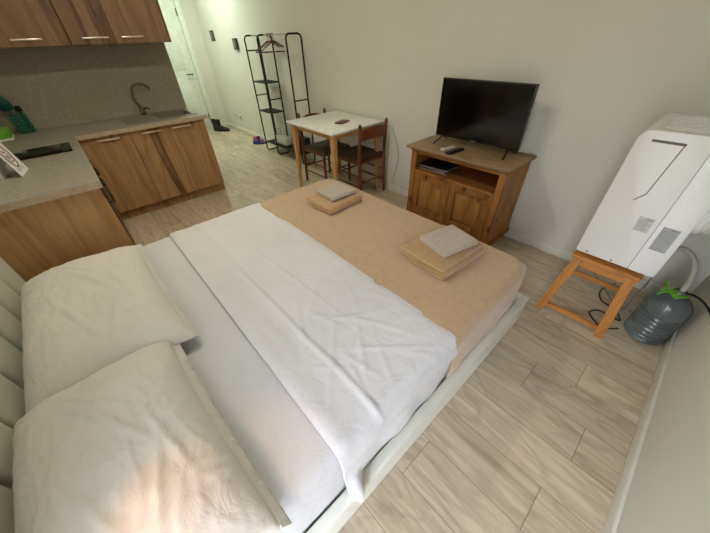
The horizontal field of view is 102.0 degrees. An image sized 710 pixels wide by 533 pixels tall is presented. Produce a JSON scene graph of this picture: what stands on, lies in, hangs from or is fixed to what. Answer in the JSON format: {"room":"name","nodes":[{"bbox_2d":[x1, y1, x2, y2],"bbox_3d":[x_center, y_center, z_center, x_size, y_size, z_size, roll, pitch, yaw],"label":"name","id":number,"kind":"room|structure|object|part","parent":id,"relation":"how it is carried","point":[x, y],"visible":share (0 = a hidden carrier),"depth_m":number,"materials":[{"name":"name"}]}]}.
{"room":"studio apartment","nodes":[
{"label":"studio apartment","id":0,"kind":"room"},
{"bbox_2d":[0,42,186,133],"bbox_3d":[-2.753,-1.922,2.814,1.765,2.620,0.100,-31,47,-31],"label":"wall","id":1,"kind":"structure","parent":0,"point":[159,42],"depth_m":2.87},
{"bbox_2d":[0,0,71,47],"bbox_3d":[-2.768,-2.127,2.210,0.566,0.703,0.396,-31,47,-31],"label":"upper cabinet","id":2,"kind":"object","parent":1,"relation":"attached to","point":[23,23],"visible":1,"depth_m":2.29,"materials":[{"name":"brown wood"}]},
{"bbox_3d":[-2.629,-1.814,2.298,0.194,0.012,0.031,-31,47,-31],"label":"handle","id":3,"kind":"part","parent":2,"relation":"part of","materials":[{"name":"metal"}]},
{"bbox_2d":[0,43,185,132],"bbox_3d":[-2.712,-1.796,2.860,1.755,0.622,0.013,-31,47,-31],"label":"backsplash","id":4,"kind":"structure","parent":1,"relation":"attached to","point":[67,85],"depth_m":2.86,"materials":[{"name":"stone"}]},
{"bbox_2d":[49,0,171,45],"bbox_3d":[-2.258,-2.429,2.562,0.803,0.703,0.396,-31,47,-31],"label":"upper cabinet","id":5,"kind":"object","parent":1,"relation":"attached to","point":[84,22],"visible":0.99,"depth_m":2.56,"materials":[{"name":"brown wood"}]},
{"bbox_3d":[-2.327,-2.254,2.350,0.329,0.697,0.019,-31,47,-31],"label":"door","id":6,"kind":"part","parent":5,"relation":"part of","materials":[{"name":"brown wood"}]},
{"bbox_3d":[-2.287,-2.017,2.534,0.194,0.012,0.031,-31,47,-31],"label":"handle","id":7,"kind":"part","parent":5,"relation":"part of","materials":[{"name":"metal"}]},
{"bbox_3d":[-2.075,-2.143,2.680,0.181,0.012,0.031,-31,47,-31],"label":"handle","id":8,"kind":"part","parent":5,"relation":"part of","materials":[{"name":"metal"}]},
{"bbox_3d":[-2.030,-2.430,2.555,0.468,0.697,0.019,-31,47,-31],"label":"door","id":9,"kind":"part","parent":5,"relation":"part of","materials":[{"name":"brown wood"}]},
{"bbox_2d":[173,0,226,126],"bbox_3d":[-3.455,-3.829,5.213,1.515,2.620,0.100,-31,47,-31],"label":"wall","id":10,"kind":"structure","parent":0,"point":[187,6],"depth_m":5.54,"materials":[{"name":"white paint"}]},
{"bbox_2d":[158,0,212,129],"bbox_3d":[-3.426,-3.603,5.346,0.884,2.098,0.105,-31,47,-31],"label":"door","id":11,"kind":"structure","parent":10,"relation":"in","point":[177,50],"depth_m":5.39,"materials":[{"name":"white metal"}]},
{"bbox_2d":[174,0,214,118],"bbox_3d":[-3.417,-3.626,5.311,1.065,2.180,0.018,-31,47,-31],"label":"door frame","id":12,"kind":"structure","parent":10,"relation":"attached to","point":[177,3],"depth_m":5.44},
{"bbox_2d":[114,126,664,532],"bbox_3d":[-1.440,-0.671,3.371,3.480,0.100,7.815,-31,47,-31],"label":"floor","id":13,"kind":"structure","parent":0,"point":[538,438],"depth_m":1.45,"materials":[{"name":"laminate"}]},
{"bbox_2d":[0,153,133,281],"bbox_3d":[-2.214,-0.351,2.267,0.616,0.830,1.460,-31,47,-31],"label":"base cabinet","id":14,"kind":"object","parent":13,"relation":"on","point":[36,239],"visible":0.42,"depth_m":1.69,"materials":[{"name":"brown wood"}]},
{"bbox_2d":[0,107,206,212],"bbox_3d":[-1.998,-1.073,2.457,1.767,0.038,2.066,-31,47,-31],"label":"countertop","id":15,"kind":"structure","parent":14,"relation":"on","point":[56,176],"depth_m":1.95,"materials":[{"name":"stone"}]},
{"bbox_2d":[0,126,14,142],"bbox_3d":[-3.087,-1.138,2.488,0.170,0.084,0.220,-31,47,-31],"label":"dish rack","id":16,"kind":"object","parent":15,"relation":"on","point":[6,135],"visible":1,"depth_m":2.46,"materials":[{"name":"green plastic"}]},
{"bbox_2d":[0,134,14,142],"bbox_3d":[-3.086,-1.113,2.508,0.170,0.021,0.220,-31,47,-31],"label":"tray","id":17,"kind":"object","parent":16,"relation":"on","point":[11,137],"depth_m":2.47,"materials":[{"name":"white plastic"}]},
{"bbox_2d":[0,143,28,180],"bbox_3d":[-2.155,-0.666,1.757,0.097,0.216,0.182,-22,43,-23],"label":"tent card","id":18,"kind":"object","parent":15,"relation":"on","point":[6,155],"visible":1,"depth_m":1.79,"materials":[{"name":"white paper"}]},
{"bbox_2d":[9,113,36,133],"bbox_3d":[-3.085,-1.329,2.673,0.110,0.152,0.073,-31,47,-31],"label":"utensil basket","id":19,"kind":"object","parent":15,"relation":"on","point":[17,122],"visible":0.98,"depth_m":2.66,"materials":[{"name":"teal plastic"}]},
{"bbox_2d":[0,95,31,130],"bbox_3d":[-3.091,-1.366,2.570,0.134,0.322,0.055,-31,47,-31],"label":"serving spoon","id":20,"kind":"object","parent":19,"relation":"in","point":[5,105],"visible":1,"depth_m":2.53,"materials":[{"name":"teal plastic"}]},
{"bbox_2d":[14,106,32,129],"bbox_3d":[-3.072,-1.377,2.672,0.048,0.208,0.034,-31,47,-31],"label":"ladle","id":21,"kind":"object","parent":19,"relation":"in","point":[17,108],"visible":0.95,"depth_m":2.63,"materials":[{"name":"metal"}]},
{"bbox_2d":[4,142,72,163],"bbox_3d":[-2.442,-0.845,2.156,0.500,0.009,0.300,-31,47,-31],"label":"cooktop","id":22,"kind":"object","parent":15,"relation":"in","point":[21,155],"visible":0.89,"depth_m":2.18,"materials":[{"name":"black glass"}]},
{"bbox_2d":[130,83,149,114],"bbox_3d":[-2.310,-1.834,3.141,0.199,0.294,0.056,-31,47,-31],"label":"tap","id":23,"kind":"object","parent":15,"relation":"on","point":[141,108],"visible":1,"depth_m":3.10,"materials":[{"name":"silver metal"}]},
{"bbox_2d":[139,106,146,114],"bbox_3d":[-2.350,-1.727,3.177,0.056,0.085,0.056,-31,47,-31],"label":"tap","id":24,"kind":"object","parent":23,"relation":"on","point":[141,108],"depth_m":3.17,"materials":[{"name":"silver metal"}]},
{"bbox_2d":[119,108,197,124],"bbox_3d":[-2.133,-1.577,3.183,0.675,0.175,0.450,-31,47,-31],"label":"sink","id":25,"kind":"object","parent":15,"relation":"in","point":[150,117],"visible":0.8,"depth_m":3.13,"materials":[{"name":"silver metal"}]},
{"bbox_2d":[152,110,191,118],"bbox_3d":[-2.034,-1.628,3.249,0.335,0.166,0.360,-31,47,-31],"label":"basin","id":26,"kind":"object","parent":25,"relation":"in","point":[173,113],"depth_m":3.31,"materials":[{"name":"silver metal"}]},
{"bbox_2d":[93,167,135,244],"bbox_3d":[-1.970,-0.310,2.044,0.544,0.621,0.528,-31,47,-31],"label":"oven","id":27,"kind":"object","parent":14,"relation":"in","point":[102,181],"visible":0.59,"depth_m":2.02,"materials":[{"name":"black metal"}]},
{"bbox_3d":[-1.915,-0.541,1.930,0.312,0.121,0.528,-31,47,-31],"label":"control panel","id":28,"kind":"part","parent":27,"relation":"part of","materials":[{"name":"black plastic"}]},
{"bbox_3d":[-1.788,-0.532,2.081,0.037,0.014,0.430,-31,47,-31],"label":"handle","id":29,"kind":"part","parent":27,"relation":"part of","materials":[{"name":"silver metal"}]},
{"bbox_3d":[-1.585,-0.217,1.993,0.020,0.728,0.130,-31,47,-31],"label":"panel","id":30,"kind":"part","parent":14,"relation":"part of","materials":[{"name":"brown wood"}]},
{"bbox_2d":[78,132,163,219],"bbox_3d":[-2.538,-1.026,3.119,0.417,0.830,0.626,-31,47,-31],"label":"base cabinet","id":31,"kind":"object","parent":13,"relation":"on","point":[116,157],"visible":0.94,"depth_m":2.92,"materials":[{"name":"brown wood"}]},
{"bbox_3d":[-2.332,-1.200,2.716,0.183,0.012,0.031,-31,47,-31],"label":"handle","id":32,"kind":"part","parent":31,"relation":"part of","materials":[{"name":"metal"}]},
{"bbox_2d":[129,119,224,206],"bbox_3d":[-2.114,-1.277,3.411,0.726,0.830,0.626,-31,47,-31],"label":"base cabinet","id":33,"kind":"object","parent":13,"relation":"on","point":[180,160],"visible":0.93,"depth_m":3.20,"materials":[{"name":"brown wood"}]},
{"bbox_3d":[-2.068,-1.112,3.126,0.355,0.724,0.019,-31,47,-31],"label":"door","id":34,"kind":"part","parent":33,"relation":"part of","materials":[{"name":"brown wood"}]},
{"bbox_3d":[-1.801,-1.271,3.311,0.363,0.724,0.019,-31,47,-31],"label":"door","id":35,"kind":"part","parent":33,"relation":"part of","materials":[{"name":"brown wood"}]},
{"bbox_2d":[210,119,222,131],"bbox_3d":[-2.895,-2.963,6.029,0.272,0.214,0.088,21,44,26],"label":"boot","id":36,"kind":"object","parent":13,"relation":"on","point":[215,127],"visible":0.94,"depth_m":6.03,"materials":[{"name":"black leather"}]},
{"bbox_2d":[215,119,229,130],"bbox_3d":[-2.768,-2.946,6.004,0.272,0.214,0.088,4,39,7],"label":"boot","id":37,"kind":"object","parent":13,"relation":"on","point":[217,121],"visible":0.94,"depth_m":6.00,"materials":[{"name":"black leather"}]},
{"bbox_2d":[253,136,263,140],"bbox_3d":[-1.808,-2.405,5.394,0.260,0.082,0.100,17,43,22],"label":"slipper","id":38,"kind":"object","parent":13,"relation":"on","point":[254,137],"visible":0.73,"depth_m":5.39,"materials":[{"name":"pink fabric"}]},
{"bbox_2d":[253,139,265,143],"bbox_3d":[-1.733,-2.280,5.235,0.260,0.082,0.100,-3,39,-1],"label":"slipper","id":39,"kind":"object","parent":13,"relation":"on","point":[257,141],"visible":0.94,"depth_m":5.22,"materials":[{"name":"blue fabric"}]},
{"bbox_2d":[0,257,528,532],"bbox_3d":[-0.392,0.008,1.563,2.281,1.050,1.940,-31,47,-31],"label":"frame","id":40,"kind":"object","parent":13,"relation":"on","point":[12,401],"visible":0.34,"depth_m":1.16,"materials":[{"name":"white fabric"}]},
{"bbox_2d":[302,263,526,532],"bbox_3d":[-0.393,0.186,1.722,2.096,0.377,1.805,-31,47,-31],"label":"mattress","id":41,"kind":"object","parent":40,"relation":"on","point":[311,524],"visible":0.16,"depth_m":1.09,"materials":[{"name":"white fabric"}]},
{"bbox_2d":[143,236,449,532],"bbox_3d":[-0.601,0.262,1.543,1.543,0.284,1.819,-31,47,-31],"label":"fitted sheet","id":42,"kind":"object","parent":41,"relation":"on","point":[297,465],"visible":0.23,"depth_m":1.03,"materials":[{"name":"white fabric"}]},
{"bbox_2d":[20,244,200,413],"bbox_3d":[-1.191,0.160,1.320,0.575,0.177,0.989,-31,47,-31],"label":"pillow","id":43,"kind":"object","parent":42,"relation":"on","point":[81,316],"visible":0.89,"depth_m":1.18,"materials":[{"name":"white fabric"}]},
{"bbox_2d":[12,342,291,532],"bbox_3d":[-0.644,0.545,0.810,0.505,0.186,0.859,-33,48,-32],"label":"pillow","id":44,"kind":"object","parent":42,"relation":"on","point":[139,444],"visible":0.99,"depth_m":0.76,"materials":[{"name":"white fabric"}]},
{"bbox_2d":[169,203,457,502],"bbox_3d":[-0.411,0.159,1.678,0.664,0.348,1.959,-31,47,-31],"label":"sheet","id":45,"kind":"object","parent":42,"relation":"on","point":[357,358],"visible":1,"depth_m":1.26,"materials":[{"name":"white fabric"}]},
{"bbox_2d":[259,179,524,377],"bbox_3d":[0.111,-0.157,2.033,0.779,0.308,1.849,-31,47,-31],"label":"fleece blanket","id":46,"kind":"object","parent":41,"relation":"on","point":[370,233],"visible":0.64,"depth_m":1.60,"materials":[{"name":"beige fabric"}]},
{"bbox_2d":[306,193,361,214],"bbox_3d":[-0.157,-0.514,2.205,0.334,0.048,0.289,-32,48,-32],"label":"folded towel","id":47,"kind":"object","parent":46,"relation":"on","point":[317,201],"visible":0.73,"depth_m":2.13,"materials":[{"name":"beige fabric"}]},
{"bbox_2d":[316,182,355,201],"bbox_3d":[-0.144,-0.579,2.218,0.238,0.033,0.209,-29,46,-29],"label":"folded towel","id":48,"kind":"object","parent":47,"relation":"on","point":[333,192],"visible":1,"depth_m":2.19,"materials":[{"name":"white fabric"}]},
{"bbox_2d":[401,225,483,279],"bbox_3d":[0.498,-0.096,1.643,0.384,0.065,0.320,-27,45,-28],"label":"folded towel","id":49,"kind":"object","parent":46,"relation":"on","point":[416,251],"visible":0.63,"depth_m":1.55,"materials":[{"name":"beige fabric"}]},
{"bbox_2d":[420,224,476,256],"bbox_3d":[0.528,-0.146,1.620,0.248,0.037,0.204,-20,42,-21],"label":"folded towel","id":50,"kind":"object","parent":49,"relation":"on","point":[446,241],"visible":1,"depth_m":1.59,"materials":[{"name":"white fabric"}]},
{"bbox_3d":[0.273,0.735,1.312,2.190,0.186,0.046,-31,47,-31],"label":"rail","id":51,"kind":"part","parent":40,"relation":"part of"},
{"bbox_3d":[0.438,-0.154,2.409,0.048,0.186,1.821,-31,47,-31],"label":"foot rail","id":52,"kind":"part","parent":40,"relation":"part of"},
{"bbox_2d":[244,32,315,163],"bbox_3d":[-1.073,-2.397,4.184,0.236,1.546,1.100,-31,47,-31],"label":"clothes rack","id":53,"kind":"object","parent":13,"relation":"on","point":[270,110],"visible":0.94,"depth_m":4.18,"materials":[{"name":"black metal"}]},
{"bbox_2d":[253,79,277,83],"bbox_3d":[-1.318,-2.733,4.250,0.231,0.016,0.386,-31,47,-31],"label":"shelf","id":54,"kind":"object","parent":53,"relation":"attached to","point":[265,81],"depth_m":4.22,"materials":[{"name":"black metal"}]},
{"bbox_3d":[-1.096,-2.989,3.705,0.019,0.018,1.080,-31,47,-31],"label":"hanging rail","id":55,"kind":"part","parent":53,"relation":"part of","materials":[{"name":"metal"}]},
{"bbox_2d":[259,108,282,113],"bbox_3d":[-1.307,-2.433,4.492,0.231,0.016,0.386,-31,47,-31],"label":"shelf","id":56,"kind":"object","parent":53,"relation":"attached to","point":[273,110],"depth_m":4.48,"materials":[{"name":"black metal"}]},
{"bbox_2d":[261,38,284,52],"bbox_3d":[-1.047,-2.892,3.716,0.012,0.200,0.417,31,49,34],"label":"hanger","id":57,"kind":"object","parent":53,"relation":"hanging from","point":[273,38],"visible":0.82,"depth_m":3.71,"materials":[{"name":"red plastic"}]},
{"bbox_2d":[276,127,292,145],"bbox_3d":[-1.138,-2.067,4.557,0.145,0.247,0.350,-31,47,-31],"label":"handbag","id":58,"kind":"object","parent":53,"relation":"on","point":[282,139],"visible":0.93,"depth_m":4.51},
{"bbox_2d":[266,139,309,154],"bbox_3d":[-1.055,-1.916,4.571,0.231,0.016,1.080,-31,47,-31],"label":"shelf","id":59,"kind":"object","parent":53,"relation":"attached to","point":[291,148],"depth_m":4.55,"materials":[{"name":"black metal"}]},
{"bbox_2d":[292,136,309,152],"bbox_3d":[-0.788,-1.811,4.269,0.190,0.190,0.200,-31,47,-31],"label":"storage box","id":60,"kind":"object","parent":53,"relation":"on","point":[306,139],"visible":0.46,"depth_m":4.21,"materials":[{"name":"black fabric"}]},
{"bbox_2d":[297,108,350,180],"bbox_3d":[-0.370,-1.464,3.579,0.417,0.812,0.486,-31,47,-31],"label":"dining chair","id":61,"kind":"object","parent":13,"relation":"on","point":[322,148],"visible":0.67,"depth_m":3.52,"materials":[{"name":"brown wood"}]},
{"bbox_3d":[-0.643,-1.469,3.598,0.037,0.812,0.057,-31,47,-31],"label":"post","id":62,"kind":"part","parent":61,"relation":"part of","materials":[{"name":"brown wood"}]},
{"bbox_3d":[-0.527,-1.800,3.518,0.350,0.130,0.046,-31,47,-31],"label":"crest rail","id":63,"kind":"part","parent":61,"relation":"part of","materials":[{"name":"brown wood"}]},
{"bbox_3d":[-0.355,-1.130,3.473,0.035,0.425,0.036,-31,47,-31],"label":"leg","id":64,"kind":"part","parent":61,"relation":"part of","materials":[{"name":"brown wood"}]},
{"bbox_3d":[-0.358,-1.460,3.565,0.390,0.033,0.386,-31,47,-31],"label":"seat frame","id":65,"kind":"part","parent":61,"relation":"part of","materials":[{"name":"brown wood"}]},
{"bbox_3d":[-0.346,-1.477,3.533,0.414,0.028,0.410,-31,47,-31],"label":"seat","id":66,"kind":"part","parent":61,"relation":"part of","materials":[{"name":"brown fabric"}]},
{"bbox_3d":[-0.362,-1.636,3.792,0.037,0.812,0.057,-31,47,-31],"label":"post","id":67,"kind":"part","parent":61,"relation":"part of","materials":[{"name":"brown wood"}]},
{"bbox_3d":[-0.074,-1.297,3.667,0.035,0.425,0.036,-31,47,-31],"label":"leg","id":68,"kind":"part","parent":61,"relation":"part of","materials":[{"name":"brown wood"}]},
{"bbox_2d":[286,110,384,188],"bbox_3d":[-0.212,-1.296,3.392,0.735,0.775,0.828,-31,47,-31],"label":"dining table","id":69,"kind":"object","parent":13,"relation":"on","point":[322,125],"visible":0.74,"depth_m":3.10,"materials":[{"name":"white laminate"}]},
{"bbox_3d":[-0.674,-1.309,3.448,0.058,0.753,0.058,-31,47,-31],"label":"leg","id":70,"kind":"part","parent":69,"relation":"part of","materials":[{"name":"brown wood"}]},
{"bbox_3d":[-0.205,-0.995,3.037,0.058,0.753,0.058,-31,47,-31],"label":"leg","id":71,"kind":"part","parent":69,"relation":"part of","materials":[{"name":"brown wood"}]},
{"bbox_3d":[-0.219,-1.579,3.762,0.058,0.753,0.058,-31,47,-31],"label":"leg","id":72,"kind":"part","parent":69,"relation":"part of","materials":[{"name":"brown wood"}]},
{"bbox_2d":[335,119,349,123],"bbox_3d":[-0.137,-1.547,3.072,0.096,0.012,0.170,16,42,21],"label":"wallet","id":73,"kind":"object","parent":69,"relation":"on","point":[342,121],"visible":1,"depth_m":3.06,"materials":[{"name":"red leather"}]},
{"bbox_3d":[0.250,-1.265,3.351,0.058,0.753,0.058,-31,47,-31],"label":"leg","id":74,"kind":"part","parent":69,"relation":"part of","materials":[{"name":"brown wood"}]},
{"bbox_2d":[337,118,387,190],"bbox_3d":[0.062,-1.259,3.305,0.417,0.812,0.486,-31,47,-31],"label":"dining chair","id":75,"kind":"object","parent":13,"relation":"on","point":[359,154],"visible":0.77,"depth_m":3.19,"materials":[{"name":"brown wood"}]},
{"bbox_3d":[0.035,-1.306,3.304,0.414,0.028,0.410,-31,47,-31],"label":"seat","id":76,"kind":"part","parent":75,"relation":"part of","materials":[{"name":"brown fabric"}]},
{"bbox_3d":[0.050,-1.272,3.312,0.390,0.033,0.386,-31,47,-31],"label":"seat frame","id":77,"kind":"part","parent":75,"relation":"part of","materials":[{"name":"brown wood"}]},
{"bbox_3d":[0.054,-1.087,3.092,0.037,0.812,0.057,-31,47,-31],"label":"post","id":78,"kind":"part","parent":75,"relation":"part of","materials":[{"name":"brown wood"}]},
{"bbox_3d":[0.201,-1.397,2.985,0.350,0.130,0.046,-31,47,-31],"label":"crest rail","id":79,"kind":"part","parent":75,"relation":"part of","materials":[{"name":"brown wood"}]},
{"bbox_3d":[0.335,-1.254,3.287,0.037,0.812,0.057,-31,47,-31],"label":"post","id":80,"kind":"part","parent":75,"relation":"part of","materials":[{"name":"brown wood"}]},
{"bbox_2d":[407,135,536,245],"bbox_3d":[0.931,-0.665,2.582,0.448,0.745,0.915,-31,47,-31],"label":"tv cabinet","id":81,"kind":"object","parent":13,"relation":"on","point":[479,198],"visible":0.89,"depth_m":2.40,"materials":[{"name":"brown wood"}]},
{"bbox_3d":[0.540,-0.793,2.713,0.035,0.602,0.050,-31,47,-31],"label":"corner post","id":82,"kind":"part","parent":81,"relation":"part of","materials":[{"name":"brown wood"}]},
{"bbox_3d":[0.679,-0.888,2.825,0.366,0.602,0.024,-31,47,-31],"label":"panel","id":83,"kind":"part","parent":81,"relation":"part of","materials":[{"name":"brown wood"}]},
{"bbox_3d":[0.682,-0.635,2.635,0.014,0.274,0.259,-31,47,-31],"label":"door panel","id":84,"kind":"part","parent":81,"relation":"part of","materials":[{"name":"brown wood"}]},
{"bbox_3d":[0.683,-0.636,2.635,0.020,0.386,0.371,-31,47,-31],"label":"door","id":85,"kind":"part","parent":81,"relation":"part of","materials":[{"name":"brown wood"}]},
{"bbox_2d":[420,166,457,175],"bbox_3d":[0.755,-0.887,2.591,0.280,0.011,0.200,31,49,34],"label":"magazine","id":86,"kind":"object","parent":81,"relation":"on","point":[421,167],"visible":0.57,"depth_m":2.53,"materials":[{"name":"grey paper"}]},
{"bbox_2d":[420,165,457,173],"bbox_3d":[0.756,-0.909,2.600,0.200,0.011,0.280,-28,45,-28],"label":"magazine","id":87,"kind":"object","parent":86,"relation":"on","point":[456,167],"visible":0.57,"depth_m":2.52,"materials":[{"name":"white paper"}]},
{"bbox_2d":[419,158,457,171],"bbox_3d":[0.749,-0.918,2.593,0.280,0.011,0.200,30,48,33],"label":"magazine","id":88,"kind":"object","parent":87,"relation":"on","point":[432,163],"visible":1,"depth_m":2.58,"materials":[{"name":"black paper"}]},
{"bbox_3d":[0.818,-0.391,2.658,0.032,0.028,0.748,-31,47,-31],"label":"rail","id":89,"kind":"part","parent":81,"relation":"part of","materials":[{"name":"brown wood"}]},
{"bbox_2d":[440,146,454,150],"bbox_3d":[0.765,-0.974,2.365,0.130,0.018,0.042,-21,43,-22],"label":"remote control","id":90,"kind":"object","parent":81,"relation":"on","point":[447,147],"visible":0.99,"depth_m":2.35,"materials":[{"name":"white plastic"}]},
{"bbox_2d":[445,147,463,154],"bbox_3d":[0.800,-0.928,2.304,0.190,0.020,0.045,-27,45,-28],"label":"remote control","id":91,"kind":"object","parent":81,"relation":"on","point":[458,149],"visible":1,"depth_m":2.28,"materials":[{"name":"black plastic"}]},
{"bbox_2d":[414,158,499,195],"bbox_3d":[0.935,-0.791,2.486,0.401,0.022,0.804,-31,47,-31],"label":"shelf","id":92,"kind":"object","parent":81,"relation":"attached to","point":[483,183],"depth_m":2.41,"materials":[{"name":"brown wood"}]},
{"bbox_3d":[0.800,-0.839,2.295,0.028,0.022,0.748,-31,47,-31],"label":"rail","id":93,"kind":"part","parent":81,"relation":"part of","materials":[{"name":"brown wood"}]},
{"bbox_3d":[0.933,-0.934,2.376,0.415,0.016,0.866,-31,47,-31],"label":"molding","id":94,"kind":"part","parent":81,"relation":"part of","materials":[{"name":"brown wood"}]},
{"bbox_3d":[0.934,-0.467,2.414,0.014,0.274,0.259,-31,47,-31],"label":"door panel","id":95,"kind":"part","parent":81,"relation":"part of","materials":[{"name":"brown wood"}]},
{"bbox_3d":[0.935,-0.467,2.415,0.020,0.386,0.371,-31,47,-31],"label":"door","id":96,"kind":"part","parent":81,"relation":"part of","materials":[{"name":"brown wood"}]},
{"bbox_2d":[433,77,539,159],"bbox_3d":[0.951,-1.152,2.211,0.209,0.471,0.715,-31,47,-31],"label":"television","id":97,"kind":"object","parent":81,"relation":"on","point":[485,112],"visible":1,"depth_m":2.15,"materials":[{"name":"black plastic"}]},
{"bbox_3d":[1.078,-0.434,2.243,0.035,0.602,0.050,-31,47,-31],"label":"corner post","id":98,"kind":"part","parent":81,"relation":"part of","materials":[{"name":"brown wood"}]},
{"bbox_3d":[0.948,-0.441,2.769,0.423,0.037,0.886,-31,47,-31],"label":"plinth molding","id":99,"kind":"part","parent":81,"relation":"part of","materials":[{"name":"brown wood"}]},
{"bbox_3d":[1.237,-0.515,2.337,0.366,0.602,0.024,-31,47,-31],"label":"panel","id":100,"kind":"part","parent":81,"relation":"part of","materials":[{"name":"brown wood"}]},
{"bbox_2d":[535,250,643,338],"bbox_3d":[1.506,0.101,1.826,0.365,0.468,0.395,-31,47,-31],"label":"wooden stool","id":101,"kind":"object","parent":13,"relation":"on","point":[610,270],"visible":0.67,"depth_m":1.68,"materials":[{"name":"brown wood"}]},
{"bbox_3d":[1.292,0.113,1.836,0.114,0.449,0.040,20,44,25],"label":"leg","id":102,"kind":"part","parent":101,"relation":"part of","materials":[{"name":"brown wood"}]},
{"bbox_3d":[1.396,0.024,1.623,0.020,0.047,0.200,-31,47,-31],"label":"seat rail","id":103,"kind":"part","parent":101,"relation":"part of","materials":[{"name":"brown wood"}]},
{"bbox_3d":[1.507,-0.069,1.679,0.343,0.020,0.318,-31,47,-31],"label":"seat","id":104,"kind":"part","parent":101,"relation":"part of","materials":[{"name":"brown wood"}]},
{"bbox_3d":[1.493,0.247,1.660,0.048,0.448,0.085,-31,47,-31],"label":"leg","id":105,"kind":"part","parent":101,"relation":"part of","materials":[{"name":"brown wood"}]},
{"bbox_2d":[577,113,709,276],"bbox_3d":[1.569,-0.360,1.477,0.455,0.682,0.382,-31,47,-31],"label":"air conditioner","id":106,"kind":"object","parent":101,"relation":"on","point":[659,196],"visible":1,"depth_m":1.33,"materials":[{"name":"white plastic"}]},
{"bbox_2d":[593,272,652,309],"bbox_3d":[1.821,-0.033,1.927,0.118,0.534,0.384,-6,39,-5],"label":"power cable","id":107,"kind":"object","parent":106,"relation":"hanging from","point":[642,288],"visible":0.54,"depth_m":1.92,"materials":[{"name":"black rubber"}]},
{"bbox_2d":[635,219,652,231],"bbox_3d":[1.409,-0.203,1.405,0.001,0.064,0.048,-31,47,-31],"label":"vent","id":108,"kind":"object","parent":106,"relation":"attached to","point":[641,225],"depth_m":1.40,"materials":[{"name":"grey plastic"}]},
{"bbox_2d":[651,230,679,251],"bbox_3d":[1.475,-0.123,1.372,0.001,0.114,0.052,-31,47,-31],"label":"vent","id":109,"kind":"object","parent":106,"relation":"attached to","point":[662,240],"depth_m":1.37,"materials":[{"name":"grey plastic"}]},
{"bbox_2d":[663,115,709,133],"bbox_3d":[1.525,-0.648,1.298,0.330,0.007,0.155,-31,47,-31],"label":"grille","id":110,"kind":"object","parent":106,"relation":"attached to","point":[695,124],"depth_m":1.28,"materials":[{"name":"white plastic"}]},
{"bbox_2d":[676,246,698,291],"bbox_3d":[1.801,0.017,1.618,0.062,0.242,0.259,1,39,3],"label":"hose","id":111,"kind":"object","parent":106,"relation":"attached to","point":[694,261],"visible":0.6,"depth_m":1.53,"materials":[{"name":"white plastic"}]},
{"bbox_2d":[698,220,709,235],"bbox_3d":[1.725,-0.173,1.269,0.150,0.150,0.238,-31,47,-31],"label":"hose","id":112,"kind":"object","parent":106,"relation":"attached to","point":[705,230],"visible":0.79,"depth_m":1.32,"materials":[{"name":"white plastic"}]},
{"bbox_2d":[589,283,620,328],"bbox_3d":[1.760,0.259,1.976,0.548,0.018,0.184,-31,47,-31],"label":"power cable","id":113,"kind":"object","parent":13,"relation":"on","point":[619,319],"visible":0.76,"depth_m":1.93,"materials":[{"name":"black rubber"}]},
{"bbox_2d":[623,288,693,344],"bbox_3d":[1.783,0.275,1.677,0.202,0.368,0.203,-31,47,-31],"label":"water bottle","id":114,"kind":"object","parent":13,"relation":"on","point":[656,318],"visible":0.98,"depth_m":1.63,"materials":[{"name":"grey"}]},
{"bbox_2d":[657,278,689,298],"bbox_3d":[1.757,0.125,1.572,0.095,0.099,0.126,-31,47,-31],"label":"ribbon","id":115,"kind":"object","parent":114,"relation":"attached to","point":[670,291],"visible":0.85,"depth_m":1.57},
{"bbox_2d":[193,0,709,292],"bbox_3d":[-0.246,-2.460,3.368,0.150,2.620,7.815,-31,47,-31],"label":"wall","id":116,"kind":"structure","parent":0,"point":[606,71],"depth_m":2.20,"materials":[{"name":"white paint"}]},
{"bbox_2d":[209,30,215,40],"bbox_3d":[-2.545,-4.109,5.121,0.016,0.150,0.170,-31,47,-31],"label":"light switch","id":117,"kind":"object","parent":116,"relation":"attached to","point":[212,36],"visible":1,"depth_m":5.11,"materials":[{"name":"grey plastic"}]},
{"bbox_2d":[232,38,239,49],"bbox_3d":[-1.936,-3.603,4.656,0.034,0.150,0.150,-31,47,-31],"label":"intercom","id":118,"kind":"object","parent":116,"relation":"attached to","point":[234,40],"visible":1,"depth_m":4.63,"materials":[{"name":"grey plastic"}]},
{"bbox_2d":[392,127,398,180],"bbox_3d":[0.448,-1.244,3.247,0.008,0.602,0.112,-31,47,-31],"label":"cable","id":119,"kind":"object","parent":116,"relation":"attached to","point":[392,127],"visible":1,"depth_m":3.19,"materials":[{"name":"white plastic"}]},
{"bbox_2d":[226,122,663,292],"bbox_3d":[-0.309,-1.460,4.155,0.014,0.080,7.499,-31,47,-31],"label":"baseboard","id":120,"kind":"structure","parent":116,"relation":"attached to","point":[650,287],"depth_m":2.56,"materials":[{"name":"white wood"}]},
{"bbox_2d":[616,274,709,532],"bbox_3d":[1.081,-0.019,0.278,3.180,2.620,0.200,-31,47,-31],"label":"wall","id":121,"kind":"structure","parent":0,"point":[669,492],"depth_m":1.04,"materials":[{"name":"white paint"}]},
{"bbox_2d":[602,329,677,532],"bbox_3d":[1.045,0.921,1.137,3.178,0.080,0.014,-31,47,-31],"label":"baseboard","id":122,"kind":"structure","parent":121,"relation":"attached to","point":[613,518],"depth_m":1.27,"materials":[{"name":"white wood"}]},
{"bbox_2d":[685,293,709,315],"bbox_3d":[1.735,0.212,1.456,0.034,0.086,0.286,14,42,19],"label":"tube","id":123,"kind":"object","parent":121,"relation":"attached to","point":[690,294],"visible":0.8,"depth_m":1.45,"materials":[{"name":"black rubber"}]}
]}

